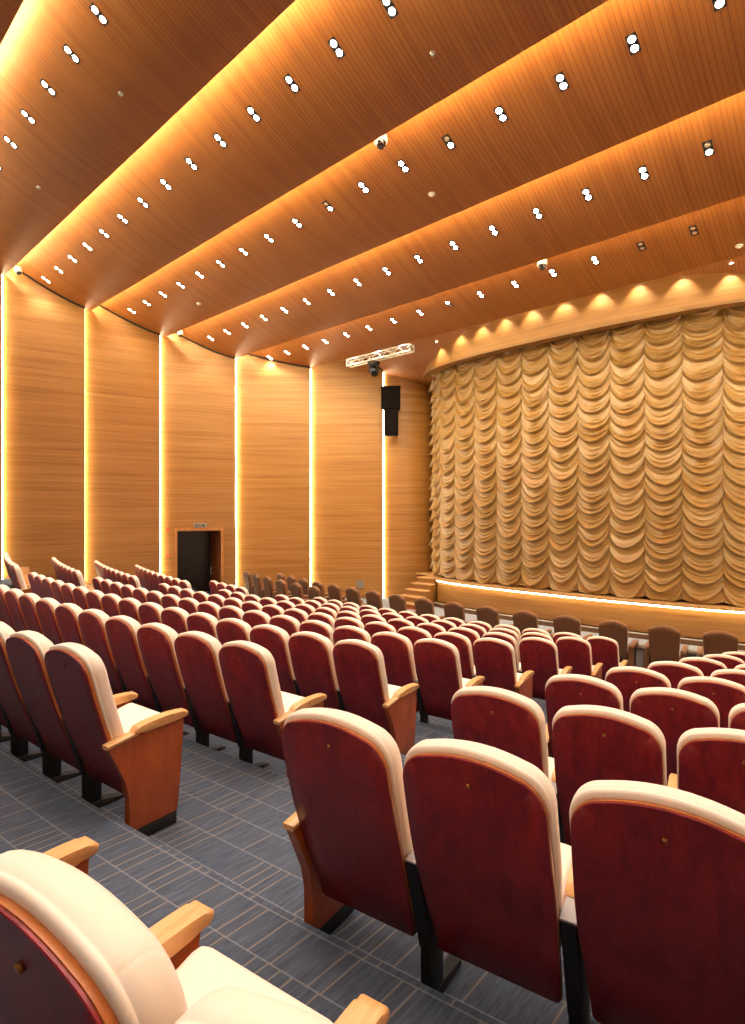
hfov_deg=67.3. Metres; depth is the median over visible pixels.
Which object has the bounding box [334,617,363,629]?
seat
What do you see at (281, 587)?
armchair
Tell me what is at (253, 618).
seat
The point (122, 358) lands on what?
wall
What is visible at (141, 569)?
seat
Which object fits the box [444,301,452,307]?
recessed light
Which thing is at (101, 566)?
seat
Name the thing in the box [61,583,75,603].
seat
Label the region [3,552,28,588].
seat
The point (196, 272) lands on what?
recessed light
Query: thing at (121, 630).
seat
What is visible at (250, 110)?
recessed light
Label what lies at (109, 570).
seat
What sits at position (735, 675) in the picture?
seat
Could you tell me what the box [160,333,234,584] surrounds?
wall
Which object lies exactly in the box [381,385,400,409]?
loudspeaker
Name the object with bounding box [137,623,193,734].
seat
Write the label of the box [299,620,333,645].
seat
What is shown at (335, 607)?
seat
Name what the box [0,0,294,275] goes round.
ceiling
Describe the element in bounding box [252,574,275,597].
armchair
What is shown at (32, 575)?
seat
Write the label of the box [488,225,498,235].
recessed light
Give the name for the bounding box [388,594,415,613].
armchair
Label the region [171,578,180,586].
seat
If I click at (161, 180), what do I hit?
recessed light
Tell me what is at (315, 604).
seat
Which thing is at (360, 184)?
recessed light
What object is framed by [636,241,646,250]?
recessed light
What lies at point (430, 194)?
smoke detector
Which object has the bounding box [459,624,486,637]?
seat
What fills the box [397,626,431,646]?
seat
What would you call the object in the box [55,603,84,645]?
seat
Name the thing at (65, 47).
recessed light
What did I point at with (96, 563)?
seat
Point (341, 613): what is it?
seat
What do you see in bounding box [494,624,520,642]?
seat
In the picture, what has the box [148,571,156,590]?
seat
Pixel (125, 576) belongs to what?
seat
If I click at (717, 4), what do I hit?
recessed light
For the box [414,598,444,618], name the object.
armchair
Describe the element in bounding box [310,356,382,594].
wall
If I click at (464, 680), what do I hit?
seat cushion
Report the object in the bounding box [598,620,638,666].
armchair
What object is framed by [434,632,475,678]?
seat
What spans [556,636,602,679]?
seat
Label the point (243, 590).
seat
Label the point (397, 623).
seat
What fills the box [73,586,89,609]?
seat
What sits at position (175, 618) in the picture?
seat
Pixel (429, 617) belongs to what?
seat
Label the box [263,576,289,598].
armchair
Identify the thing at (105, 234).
recessed light
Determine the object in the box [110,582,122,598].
seat
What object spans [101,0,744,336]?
ceiling
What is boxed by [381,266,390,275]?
recessed light
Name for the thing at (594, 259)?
recessed light
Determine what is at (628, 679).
seat
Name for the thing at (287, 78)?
recessed light
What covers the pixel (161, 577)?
seat
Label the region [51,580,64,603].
seat
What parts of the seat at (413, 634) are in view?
backrest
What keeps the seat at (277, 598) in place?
on the floor
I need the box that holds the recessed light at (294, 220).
[291,217,302,227]
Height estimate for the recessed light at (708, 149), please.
0.144 m
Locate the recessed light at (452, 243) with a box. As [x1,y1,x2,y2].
[449,240,459,250]
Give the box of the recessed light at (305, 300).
[302,298,310,304]
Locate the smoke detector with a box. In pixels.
[428,192,434,196]
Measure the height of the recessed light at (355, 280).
0.144 m
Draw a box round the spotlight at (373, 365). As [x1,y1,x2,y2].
[368,360,379,376]
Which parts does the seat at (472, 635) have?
backrest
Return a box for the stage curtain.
[428,306,744,606]
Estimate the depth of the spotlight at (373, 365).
20.38 m
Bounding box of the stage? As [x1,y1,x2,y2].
[416,572,744,650]
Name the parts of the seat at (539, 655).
panel, backrest, armrest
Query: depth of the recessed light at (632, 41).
8.22 m
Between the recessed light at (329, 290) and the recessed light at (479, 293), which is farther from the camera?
the recessed light at (329, 290)
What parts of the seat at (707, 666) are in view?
backrest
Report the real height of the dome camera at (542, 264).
0.294 m
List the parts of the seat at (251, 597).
panel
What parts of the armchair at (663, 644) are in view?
armrest, panel, backrest, panel, armrest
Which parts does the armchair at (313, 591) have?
backrest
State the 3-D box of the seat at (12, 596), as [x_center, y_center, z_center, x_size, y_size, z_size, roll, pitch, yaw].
[-4.288,1.528,7.150,0.573,1.153,0.628,0,0,42]
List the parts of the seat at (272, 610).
panel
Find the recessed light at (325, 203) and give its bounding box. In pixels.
[322,200,334,211]
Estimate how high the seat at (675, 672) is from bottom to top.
1.153 m
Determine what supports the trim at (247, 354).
attached to the wall at (273, 398)
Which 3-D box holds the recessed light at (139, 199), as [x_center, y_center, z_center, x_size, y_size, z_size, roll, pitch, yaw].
[-5.493,-7.414,13.412,0.155,0.158,0.272,0,0,42]
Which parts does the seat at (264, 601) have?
panel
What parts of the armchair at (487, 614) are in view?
backrest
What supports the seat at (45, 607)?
on the floor
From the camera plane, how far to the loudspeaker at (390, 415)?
21.29 m
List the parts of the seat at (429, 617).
panel, backrest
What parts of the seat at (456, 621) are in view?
panel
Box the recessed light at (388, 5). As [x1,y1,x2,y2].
[380,0,398,18]
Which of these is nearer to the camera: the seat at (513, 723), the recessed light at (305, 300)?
the seat at (513, 723)
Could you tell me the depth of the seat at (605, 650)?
9.39 m
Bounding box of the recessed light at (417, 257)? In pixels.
[413,254,423,263]
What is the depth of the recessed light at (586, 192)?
11.22 m
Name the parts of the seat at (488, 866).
plate, leg, backrest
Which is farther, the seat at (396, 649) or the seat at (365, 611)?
the seat at (365, 611)
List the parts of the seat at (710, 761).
armrest, backrest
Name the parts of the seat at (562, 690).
panel, backrest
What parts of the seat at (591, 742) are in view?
armrest, plate, backrest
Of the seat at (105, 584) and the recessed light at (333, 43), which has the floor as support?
the seat at (105, 584)
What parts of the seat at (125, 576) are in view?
panel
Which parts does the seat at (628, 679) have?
backrest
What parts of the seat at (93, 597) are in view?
backrest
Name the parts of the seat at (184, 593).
panel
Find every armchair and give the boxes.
[243,571,262,594]
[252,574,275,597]
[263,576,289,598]
[275,579,291,598]
[276,573,288,589]
[286,576,296,590]
[290,583,308,600]
[298,578,309,594]
[307,586,321,599]
[312,581,328,600]
[327,584,346,603]
[345,587,366,606]
[365,590,389,609]
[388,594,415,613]
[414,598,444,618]
[443,602,476,623]
[476,606,513,627]
[512,610,551,635]
[551,615,592,639]
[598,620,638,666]
[643,625,688,668]
[697,630,741,656]
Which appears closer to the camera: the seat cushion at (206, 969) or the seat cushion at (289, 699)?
the seat cushion at (206, 969)
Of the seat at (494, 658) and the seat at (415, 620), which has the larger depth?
the seat at (415, 620)
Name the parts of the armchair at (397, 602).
backrest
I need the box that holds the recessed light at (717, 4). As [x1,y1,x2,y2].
[712,0,726,11]
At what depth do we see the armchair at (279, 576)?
20.66 m
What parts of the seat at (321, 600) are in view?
panel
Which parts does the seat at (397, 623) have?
panel, backrest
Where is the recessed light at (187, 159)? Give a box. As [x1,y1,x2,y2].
[184,156,198,170]
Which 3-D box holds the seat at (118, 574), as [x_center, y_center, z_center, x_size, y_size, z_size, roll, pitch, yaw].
[-6.256,2.098,14.490,0.628,1.153,0.573,0,0,-38]
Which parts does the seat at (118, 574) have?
panel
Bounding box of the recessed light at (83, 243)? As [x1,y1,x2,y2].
[82,242,92,251]
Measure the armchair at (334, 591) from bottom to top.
1.095 m
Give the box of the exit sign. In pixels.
[194,523,205,527]
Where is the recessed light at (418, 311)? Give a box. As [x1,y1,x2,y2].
[415,309,424,315]
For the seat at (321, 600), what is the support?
on the floor
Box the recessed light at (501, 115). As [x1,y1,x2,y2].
[493,105,508,122]
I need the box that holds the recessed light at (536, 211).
[531,207,543,219]
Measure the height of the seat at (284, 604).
1.153 m
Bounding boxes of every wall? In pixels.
[0,272,1,579]
[2,267,84,579]
[85,306,159,583]
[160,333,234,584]
[236,355,309,587]
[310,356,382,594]
[383,373,432,597]
[422,273,744,379]
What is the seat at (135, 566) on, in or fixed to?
on the floor
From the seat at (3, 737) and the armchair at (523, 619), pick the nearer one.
the seat at (3, 737)
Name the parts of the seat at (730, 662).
backrest, panel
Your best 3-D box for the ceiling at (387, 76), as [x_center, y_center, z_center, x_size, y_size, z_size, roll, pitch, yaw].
[-1.364,-7.540,9.661,28.200,1.340,2.942,0,0,42]
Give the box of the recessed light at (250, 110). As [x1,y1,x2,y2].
[246,105,261,122]
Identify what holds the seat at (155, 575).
on the floor
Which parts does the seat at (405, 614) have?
panel, backrest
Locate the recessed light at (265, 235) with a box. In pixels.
[263,233,273,242]
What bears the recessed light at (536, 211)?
in the ceiling at (682, 181)
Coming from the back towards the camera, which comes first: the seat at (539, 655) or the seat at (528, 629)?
the seat at (528, 629)
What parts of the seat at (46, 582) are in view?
backrest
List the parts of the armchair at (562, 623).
backrest, armrest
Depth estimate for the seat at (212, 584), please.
15.50 m
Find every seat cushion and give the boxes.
[117,703,159,732]
[176,946,333,1023]
[281,691,304,712]
[388,684,400,698]
[462,678,470,687]
[548,757,554,782]
[560,843,571,938]
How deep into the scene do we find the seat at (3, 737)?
4.65 m
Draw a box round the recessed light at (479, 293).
[476,291,484,297]
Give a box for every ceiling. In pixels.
[0,0,23,43]
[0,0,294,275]
[15,0,607,310]
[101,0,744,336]
[182,91,744,357]
[235,196,744,385]
[310,255,744,386]
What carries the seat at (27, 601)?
on the floor
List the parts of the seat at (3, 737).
panel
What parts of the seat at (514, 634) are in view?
panel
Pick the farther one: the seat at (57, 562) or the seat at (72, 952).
the seat at (57, 562)
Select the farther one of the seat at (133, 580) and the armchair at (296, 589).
the armchair at (296, 589)
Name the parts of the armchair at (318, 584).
backrest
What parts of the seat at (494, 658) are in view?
panel, backrest, panel, armrest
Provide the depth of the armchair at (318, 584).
18.24 m
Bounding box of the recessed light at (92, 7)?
[89,2,108,26]
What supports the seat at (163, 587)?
on the floor
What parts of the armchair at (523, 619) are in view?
backrest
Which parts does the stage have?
plinth rail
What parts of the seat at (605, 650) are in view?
backrest, panel, armrest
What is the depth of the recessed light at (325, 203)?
12.60 m
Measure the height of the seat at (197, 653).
1.153 m
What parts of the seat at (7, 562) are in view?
panel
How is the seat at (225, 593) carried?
on the floor
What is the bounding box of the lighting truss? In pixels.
[346,343,414,367]
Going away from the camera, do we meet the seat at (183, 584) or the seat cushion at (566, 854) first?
the seat cushion at (566, 854)
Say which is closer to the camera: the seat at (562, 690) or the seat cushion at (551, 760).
the seat cushion at (551, 760)
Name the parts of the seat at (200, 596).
panel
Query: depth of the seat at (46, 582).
9.73 m
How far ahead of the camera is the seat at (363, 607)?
12.53 m
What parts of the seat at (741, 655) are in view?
backrest, panel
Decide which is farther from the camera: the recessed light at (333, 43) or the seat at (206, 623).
the recessed light at (333, 43)
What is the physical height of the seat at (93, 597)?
1.153 m
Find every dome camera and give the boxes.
[14,266,22,274]
[177,330,183,337]
[374,134,386,149]
[537,259,547,270]
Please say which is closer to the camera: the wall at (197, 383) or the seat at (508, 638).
the seat at (508, 638)
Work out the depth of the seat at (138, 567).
17.65 m
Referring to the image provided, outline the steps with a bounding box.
[402,575,444,609]
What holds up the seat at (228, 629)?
on the floor
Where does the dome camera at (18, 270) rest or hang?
attached to the ceiling at (387, 76)
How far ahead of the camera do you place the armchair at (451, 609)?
14.10 m
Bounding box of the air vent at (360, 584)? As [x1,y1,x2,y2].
[357,581,363,587]
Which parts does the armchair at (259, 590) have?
backrest, panel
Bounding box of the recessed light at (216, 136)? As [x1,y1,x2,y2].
[213,132,227,148]
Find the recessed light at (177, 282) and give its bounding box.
[175,281,185,288]
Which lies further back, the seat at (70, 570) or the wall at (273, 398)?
the wall at (273, 398)
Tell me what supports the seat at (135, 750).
on the floor
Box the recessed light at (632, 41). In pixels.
[625,31,640,55]
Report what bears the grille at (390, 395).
attached to the loudspeaker at (390, 395)
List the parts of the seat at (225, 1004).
armrest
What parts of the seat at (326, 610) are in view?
panel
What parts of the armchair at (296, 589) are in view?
backrest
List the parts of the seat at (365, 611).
panel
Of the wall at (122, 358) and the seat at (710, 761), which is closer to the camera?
the seat at (710, 761)
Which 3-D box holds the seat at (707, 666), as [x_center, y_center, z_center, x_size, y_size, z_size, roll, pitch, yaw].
[3.980,2.288,6.806,0.573,1.153,0.628,0,0,32]
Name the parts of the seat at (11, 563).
panel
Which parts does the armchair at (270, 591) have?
backrest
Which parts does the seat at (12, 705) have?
backrest, leg, panel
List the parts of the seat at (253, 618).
panel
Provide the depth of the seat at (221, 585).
15.04 m
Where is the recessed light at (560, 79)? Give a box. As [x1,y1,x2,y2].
[554,71,569,91]
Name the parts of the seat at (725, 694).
backrest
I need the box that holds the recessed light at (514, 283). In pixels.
[510,280,519,287]
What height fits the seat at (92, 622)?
1.153 m
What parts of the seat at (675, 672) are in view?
backrest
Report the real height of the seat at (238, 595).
1.153 m
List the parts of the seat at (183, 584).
panel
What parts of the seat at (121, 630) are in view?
backrest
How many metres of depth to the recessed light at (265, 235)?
14.05 m
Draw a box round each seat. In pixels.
[0,585,16,631]
[0,621,41,761]
[0,708,9,741]
[0,849,333,1023]
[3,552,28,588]
[3,556,30,573]
[5,559,27,587]
[5,588,27,631]
[5,630,79,782]
[6,561,28,588]
[8,562,28,588]
[11,564,32,593]
[19,593,43,635]
[28,572,39,596]
[34,575,45,597]
[35,598,63,644]
[42,577,53,598]
[43,836,98,874]
[44,642,187,836]
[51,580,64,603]
[53,560,59,579]
[55,561,61,580]
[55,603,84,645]
[57,563,64,582]
[60,564,86,582]
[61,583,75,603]
[63,566,90,584]
[67,568,93,587]
[72,570,94,589]
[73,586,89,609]
[78,609,123,694]
[86,590,104,611]
[92,577,103,592]
[95,562,100,576]
[98,563,102,577]
[100,565,105,579]
[101,579,112,593]
[101,594,121,616]
[103,566,109,578]
[105,615,156,710]
[107,568,113,581]
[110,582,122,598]
[111,570,118,581]
[116,571,123,584]
[118,598,141,624]
[121,585,134,597]
[122,573,130,584]
[128,575,140,587]
[133,588,148,603]
[134,565,142,587]
[137,566,145,588]
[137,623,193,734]
[138,602,163,624]
[140,568,149,591]
[144,569,152,590]
[146,591,163,606]
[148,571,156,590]
[153,573,160,590]
[157,583,169,594]
[158,574,166,583]
[161,594,179,608]
[161,607,188,634]
[165,576,173,586]
[168,586,181,598]
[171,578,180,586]
[174,631,236,750]
[175,986,388,1023]
[178,598,198,614]
[179,580,191,589]
[180,588,194,598]
[187,612,218,639]
[193,591,208,602]
[197,601,219,620]
[208,594,224,607]
[209,580,217,594]
[216,618,251,644]
[217,582,226,590]
[218,589,231,598]
[219,605,243,620]
[219,640,326,777]
[224,597,242,608]
[226,584,236,592]
[230,592,245,602]
[235,587,248,594]
[242,601,262,612]
[243,610,270,627]
[244,594,260,602]
[250,624,296,694]
[260,597,276,605]
[262,604,284,617]
[269,615,300,635]
[274,595,288,601]
[276,600,294,610]
[281,708,416,936]
[283,608,308,623]
[288,631,339,709]
[289,597,304,605]
[295,604,314,615]
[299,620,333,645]
[304,600,321,609]
[308,612,334,629]
[313,597,327,604]
[315,607,336,620]
[321,603,339,613]
[327,600,342,607]
[333,625,370,644]
[333,639,418,754]
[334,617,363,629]
[337,611,360,620]
[339,606,359,613]
[343,602,359,611]
[359,605,377,611]
[359,609,380,617]
[361,614,386,626]
[364,621,396,638]
[371,632,418,711]
[378,608,396,616]
[382,612,403,622]
[387,618,414,631]
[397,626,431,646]
[398,611,417,618]
[403,739,571,1003]
[405,616,428,626]
[413,638,484,723]
[417,623,445,637]
[420,614,440,622]
[431,620,456,631]
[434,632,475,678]
[443,617,464,626]
[448,627,479,664]
[451,686,554,782]
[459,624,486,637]
[467,621,491,632]
[473,637,533,698]
[482,632,520,672]
[489,628,519,661]
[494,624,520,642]
[518,637,572,699]
[521,632,552,641]
[522,628,550,636]
[545,674,622,757]
[551,705,666,845]
[553,632,581,643]
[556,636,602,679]
[559,780,744,1023]
[586,636,627,680]
[605,666,670,712]
[630,687,719,785]
[647,661,703,688]
[668,727,744,814]
[677,676,744,727]
[679,657,726,676]
[703,654,744,668]
[710,669,744,685]
[722,652,744,661]
[728,703,744,729]
[734,664,744,669]
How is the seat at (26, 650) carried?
on the floor
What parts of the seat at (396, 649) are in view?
backrest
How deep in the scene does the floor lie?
2.76 m
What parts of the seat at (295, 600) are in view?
panel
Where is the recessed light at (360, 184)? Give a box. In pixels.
[357,181,369,193]
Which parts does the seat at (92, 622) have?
backrest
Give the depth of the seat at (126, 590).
10.19 m
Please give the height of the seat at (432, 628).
1.153 m
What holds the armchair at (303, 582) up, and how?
on the floor
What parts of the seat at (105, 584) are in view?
backrest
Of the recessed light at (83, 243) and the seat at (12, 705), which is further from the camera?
the recessed light at (83, 243)
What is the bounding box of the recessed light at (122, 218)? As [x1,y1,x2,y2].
[116,213,128,223]
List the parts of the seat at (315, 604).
panel, backrest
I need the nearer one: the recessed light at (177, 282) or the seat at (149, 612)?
the seat at (149, 612)
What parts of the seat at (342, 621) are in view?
panel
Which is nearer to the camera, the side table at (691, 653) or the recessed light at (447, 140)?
the recessed light at (447, 140)
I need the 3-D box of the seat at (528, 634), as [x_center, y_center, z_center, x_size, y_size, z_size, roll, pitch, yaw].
[2.712,2.478,9.067,0.573,1.153,0.628,0,0,36]
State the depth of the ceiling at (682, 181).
12.38 m
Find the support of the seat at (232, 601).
on the floor
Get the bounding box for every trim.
[14,266,84,308]
[99,305,159,335]
[176,333,234,358]
[247,354,309,367]
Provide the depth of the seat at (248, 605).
9.51 m
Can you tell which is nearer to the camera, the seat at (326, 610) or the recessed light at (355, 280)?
the seat at (326, 610)
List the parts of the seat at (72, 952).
number plate, panel, backrest, armrest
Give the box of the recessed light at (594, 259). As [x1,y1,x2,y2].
[590,255,599,264]
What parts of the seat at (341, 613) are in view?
panel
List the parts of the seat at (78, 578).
panel, backrest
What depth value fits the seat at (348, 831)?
2.17 m
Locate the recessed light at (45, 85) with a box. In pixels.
[40,78,56,96]
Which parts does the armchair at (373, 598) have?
backrest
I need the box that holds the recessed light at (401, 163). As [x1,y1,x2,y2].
[396,159,410,172]
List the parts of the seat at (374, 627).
panel, backrest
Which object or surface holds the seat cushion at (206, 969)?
on the seat at (72, 952)
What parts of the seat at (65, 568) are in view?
panel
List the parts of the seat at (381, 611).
panel, backrest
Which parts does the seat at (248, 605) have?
panel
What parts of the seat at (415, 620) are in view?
panel, backrest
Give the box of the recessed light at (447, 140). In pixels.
[441,134,455,149]
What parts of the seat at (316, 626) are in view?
panel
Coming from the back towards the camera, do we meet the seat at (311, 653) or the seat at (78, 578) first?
the seat at (78, 578)
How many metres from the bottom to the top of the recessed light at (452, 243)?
0.144 m
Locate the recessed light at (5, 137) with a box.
[3,135,17,149]
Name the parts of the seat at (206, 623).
panel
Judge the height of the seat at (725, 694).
1.153 m
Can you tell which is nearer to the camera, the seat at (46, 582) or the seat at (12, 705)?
the seat at (12, 705)
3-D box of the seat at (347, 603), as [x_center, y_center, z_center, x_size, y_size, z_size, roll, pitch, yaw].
[-0.346,2.668,13.159,0.573,1.153,0.628,0,0,44]
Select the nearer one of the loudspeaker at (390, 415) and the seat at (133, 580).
the seat at (133, 580)
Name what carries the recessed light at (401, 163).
in the ceiling at (691, 57)
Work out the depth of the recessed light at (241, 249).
14.78 m
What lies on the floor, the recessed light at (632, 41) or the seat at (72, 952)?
the seat at (72, 952)
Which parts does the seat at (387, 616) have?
panel, backrest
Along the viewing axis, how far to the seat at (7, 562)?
13.19 m
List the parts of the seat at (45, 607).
backrest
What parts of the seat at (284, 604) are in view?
panel, backrest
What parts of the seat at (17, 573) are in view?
panel, backrest, panel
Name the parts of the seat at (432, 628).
backrest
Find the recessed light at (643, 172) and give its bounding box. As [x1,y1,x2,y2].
[637,165,649,180]
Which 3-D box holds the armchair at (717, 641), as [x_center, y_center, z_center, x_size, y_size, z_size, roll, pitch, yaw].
[6.814,2.822,10.975,0.780,1.095,0.738,0,0,31]
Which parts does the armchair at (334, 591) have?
backrest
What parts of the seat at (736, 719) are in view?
panel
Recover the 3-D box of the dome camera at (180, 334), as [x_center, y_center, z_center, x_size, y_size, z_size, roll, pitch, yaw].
[-7.059,-6.537,20.575,0.220,0.265,0.220,0,0,42]
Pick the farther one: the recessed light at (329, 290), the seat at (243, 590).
the recessed light at (329, 290)
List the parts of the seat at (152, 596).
panel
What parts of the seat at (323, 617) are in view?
panel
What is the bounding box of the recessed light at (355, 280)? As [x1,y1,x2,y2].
[352,278,361,285]
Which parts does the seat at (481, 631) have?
panel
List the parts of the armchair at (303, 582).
backrest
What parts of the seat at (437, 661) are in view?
leg, panel, backrest, armrest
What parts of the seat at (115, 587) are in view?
backrest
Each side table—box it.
[635,643,644,667]
[687,649,696,656]
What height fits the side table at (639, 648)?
0.580 m
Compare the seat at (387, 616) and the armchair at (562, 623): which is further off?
the armchair at (562, 623)
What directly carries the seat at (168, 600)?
on the floor
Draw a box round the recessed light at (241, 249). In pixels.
[238,247,248,255]
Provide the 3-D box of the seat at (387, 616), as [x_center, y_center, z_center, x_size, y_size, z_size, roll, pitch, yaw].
[0.513,2.478,10.784,0.573,1.153,0.628,0,0,40]
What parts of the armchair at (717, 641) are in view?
armrest, backrest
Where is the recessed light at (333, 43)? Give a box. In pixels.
[327,36,345,59]
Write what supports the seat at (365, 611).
on the floor
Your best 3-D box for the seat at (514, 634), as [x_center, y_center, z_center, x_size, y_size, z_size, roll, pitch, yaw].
[2.261,2.478,9.396,0.573,1.153,0.628,0,0,36]
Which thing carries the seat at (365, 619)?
on the floor
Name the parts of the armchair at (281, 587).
backrest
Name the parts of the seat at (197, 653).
leg, backrest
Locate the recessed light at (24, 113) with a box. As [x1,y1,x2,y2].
[20,108,35,124]
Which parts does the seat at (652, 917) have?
plate, armrest, leg, backrest, number plate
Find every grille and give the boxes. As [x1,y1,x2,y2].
[382,387,398,406]
[385,410,396,432]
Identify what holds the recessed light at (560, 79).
in the ceiling at (691, 57)
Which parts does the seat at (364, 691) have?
panel, backrest, panel, armrest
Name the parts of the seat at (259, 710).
leg, panel, backrest, panel, armrest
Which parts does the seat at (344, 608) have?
panel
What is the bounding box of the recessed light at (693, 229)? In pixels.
[688,225,698,235]
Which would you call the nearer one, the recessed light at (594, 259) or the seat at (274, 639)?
the seat at (274, 639)
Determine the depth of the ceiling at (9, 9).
9.11 m
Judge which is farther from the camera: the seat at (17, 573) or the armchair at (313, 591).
the armchair at (313, 591)
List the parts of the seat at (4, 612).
backrest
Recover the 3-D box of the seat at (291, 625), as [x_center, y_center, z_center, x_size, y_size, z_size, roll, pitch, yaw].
[-1.005,1.908,7.447,0.573,1.153,0.628,0,0,39]
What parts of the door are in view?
frame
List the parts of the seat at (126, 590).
backrest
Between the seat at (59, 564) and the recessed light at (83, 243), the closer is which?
the seat at (59, 564)
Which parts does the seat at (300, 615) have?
panel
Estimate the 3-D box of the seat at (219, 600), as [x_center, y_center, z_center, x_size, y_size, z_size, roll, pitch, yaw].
[-2.725,2.098,10.536,0.573,1.153,0.628,0,0,44]
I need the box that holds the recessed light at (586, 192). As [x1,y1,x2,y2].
[581,187,592,201]
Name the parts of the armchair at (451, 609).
backrest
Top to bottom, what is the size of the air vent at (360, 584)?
0.280 m
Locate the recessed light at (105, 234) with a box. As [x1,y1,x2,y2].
[98,228,109,237]
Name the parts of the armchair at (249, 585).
backrest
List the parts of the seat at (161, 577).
panel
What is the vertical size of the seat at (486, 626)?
1.153 m
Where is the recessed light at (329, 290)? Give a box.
[326,288,335,295]
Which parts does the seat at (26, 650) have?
backrest, leg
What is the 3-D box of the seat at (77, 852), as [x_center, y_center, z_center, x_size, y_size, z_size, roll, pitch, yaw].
[-0.879,1.168,1.441,0.573,1.153,0.628,0,0,33]
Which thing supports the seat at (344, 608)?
on the floor
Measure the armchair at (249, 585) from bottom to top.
1.095 m
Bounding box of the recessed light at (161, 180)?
[159,178,172,190]
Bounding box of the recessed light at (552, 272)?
[548,268,557,276]
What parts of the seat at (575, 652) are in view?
panel, backrest, panel, armrest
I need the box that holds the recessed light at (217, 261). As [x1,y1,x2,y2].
[215,259,225,267]
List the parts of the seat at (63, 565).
panel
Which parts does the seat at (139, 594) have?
backrest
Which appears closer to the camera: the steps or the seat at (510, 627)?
the seat at (510, 627)
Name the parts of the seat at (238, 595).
panel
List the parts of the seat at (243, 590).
panel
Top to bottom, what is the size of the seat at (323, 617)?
1.153 m
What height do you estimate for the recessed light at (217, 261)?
0.130 m
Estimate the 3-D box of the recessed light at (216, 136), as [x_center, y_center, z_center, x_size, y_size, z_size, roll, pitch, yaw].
[-3.033,-7.414,11.181,0.155,0.158,0.272,0,0,42]
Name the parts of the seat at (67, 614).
backrest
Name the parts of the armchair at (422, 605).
backrest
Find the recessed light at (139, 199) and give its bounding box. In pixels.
[136,197,149,207]
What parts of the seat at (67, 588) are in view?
backrest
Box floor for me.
[0,578,744,1023]
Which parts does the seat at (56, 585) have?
backrest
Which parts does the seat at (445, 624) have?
panel, backrest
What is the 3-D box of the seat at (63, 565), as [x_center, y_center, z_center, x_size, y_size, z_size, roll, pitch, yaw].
[-7.638,1.908,14.365,0.628,1.153,0.573,0,0,-36]
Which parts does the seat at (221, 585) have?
panel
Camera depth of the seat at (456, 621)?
11.00 m
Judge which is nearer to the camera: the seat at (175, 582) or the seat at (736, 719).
the seat at (736, 719)
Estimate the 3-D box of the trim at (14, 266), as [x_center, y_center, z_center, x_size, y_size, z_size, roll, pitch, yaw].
[-10.587,-7.375,18.310,2.115,1.041,0.035,0,0,-33]
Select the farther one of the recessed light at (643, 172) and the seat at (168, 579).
the seat at (168, 579)
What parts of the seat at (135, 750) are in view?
panel, backrest, leg, armrest, panel, armrest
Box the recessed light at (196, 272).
[194,271,204,278]
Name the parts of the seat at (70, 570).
panel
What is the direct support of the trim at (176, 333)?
attached to the wall at (197, 383)
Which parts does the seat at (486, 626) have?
panel, backrest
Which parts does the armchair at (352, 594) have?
backrest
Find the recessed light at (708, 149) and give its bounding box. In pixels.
[702,139,714,156]
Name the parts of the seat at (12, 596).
backrest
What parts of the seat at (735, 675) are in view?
backrest, panel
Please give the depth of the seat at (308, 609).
10.34 m
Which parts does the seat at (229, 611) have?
panel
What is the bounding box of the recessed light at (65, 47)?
[62,43,80,64]
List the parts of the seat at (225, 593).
panel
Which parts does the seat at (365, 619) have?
panel, backrest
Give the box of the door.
[175,527,235,594]
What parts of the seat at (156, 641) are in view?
backrest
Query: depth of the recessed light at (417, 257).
14.07 m
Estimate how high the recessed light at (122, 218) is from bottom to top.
0.158 m
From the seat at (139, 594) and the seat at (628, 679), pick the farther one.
the seat at (139, 594)
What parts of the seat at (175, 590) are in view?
panel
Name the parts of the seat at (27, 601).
backrest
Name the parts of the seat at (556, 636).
panel, backrest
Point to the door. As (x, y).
(199, 553)
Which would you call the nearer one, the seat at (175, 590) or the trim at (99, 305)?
the seat at (175, 590)
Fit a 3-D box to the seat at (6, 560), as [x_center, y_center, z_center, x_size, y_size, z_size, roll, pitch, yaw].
[-8.656,1.718,13.757,0.628,1.153,0.573,0,0,-36]
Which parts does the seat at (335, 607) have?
panel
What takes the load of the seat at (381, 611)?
on the floor
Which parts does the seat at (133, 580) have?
panel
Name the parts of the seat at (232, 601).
panel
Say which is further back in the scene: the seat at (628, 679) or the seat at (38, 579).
the seat at (38, 579)
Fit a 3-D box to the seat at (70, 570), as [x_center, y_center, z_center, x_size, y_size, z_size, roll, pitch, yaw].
[-6.965,1.908,13.480,0.628,1.153,0.573,0,0,-38]
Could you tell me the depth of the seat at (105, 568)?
15.63 m
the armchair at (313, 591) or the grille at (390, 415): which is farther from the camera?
the grille at (390, 415)
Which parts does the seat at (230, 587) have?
panel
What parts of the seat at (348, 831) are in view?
panel, backrest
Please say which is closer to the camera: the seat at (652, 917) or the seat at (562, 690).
the seat at (652, 917)
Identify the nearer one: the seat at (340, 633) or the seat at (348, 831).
the seat at (348, 831)
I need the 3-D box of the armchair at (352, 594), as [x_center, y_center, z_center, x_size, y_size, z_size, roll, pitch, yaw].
[-0.386,2.822,17.114,0.738,1.095,0.780,0,0,-40]
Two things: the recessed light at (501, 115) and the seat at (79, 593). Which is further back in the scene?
the recessed light at (501, 115)
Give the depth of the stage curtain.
16.06 m
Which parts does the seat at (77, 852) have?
panel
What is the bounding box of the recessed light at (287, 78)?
[283,73,299,93]
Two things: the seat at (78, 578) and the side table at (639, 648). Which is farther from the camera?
the seat at (78, 578)
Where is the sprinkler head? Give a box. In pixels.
[430,50,435,56]
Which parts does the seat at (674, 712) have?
backrest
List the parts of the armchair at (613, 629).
backrest, panel, armrest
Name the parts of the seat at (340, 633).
panel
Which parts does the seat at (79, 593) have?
backrest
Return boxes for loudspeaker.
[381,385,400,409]
[384,409,398,435]
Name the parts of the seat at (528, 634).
panel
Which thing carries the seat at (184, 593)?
on the floor
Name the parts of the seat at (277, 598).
panel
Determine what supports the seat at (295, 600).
on the floor
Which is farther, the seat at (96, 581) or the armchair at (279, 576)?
the armchair at (279, 576)

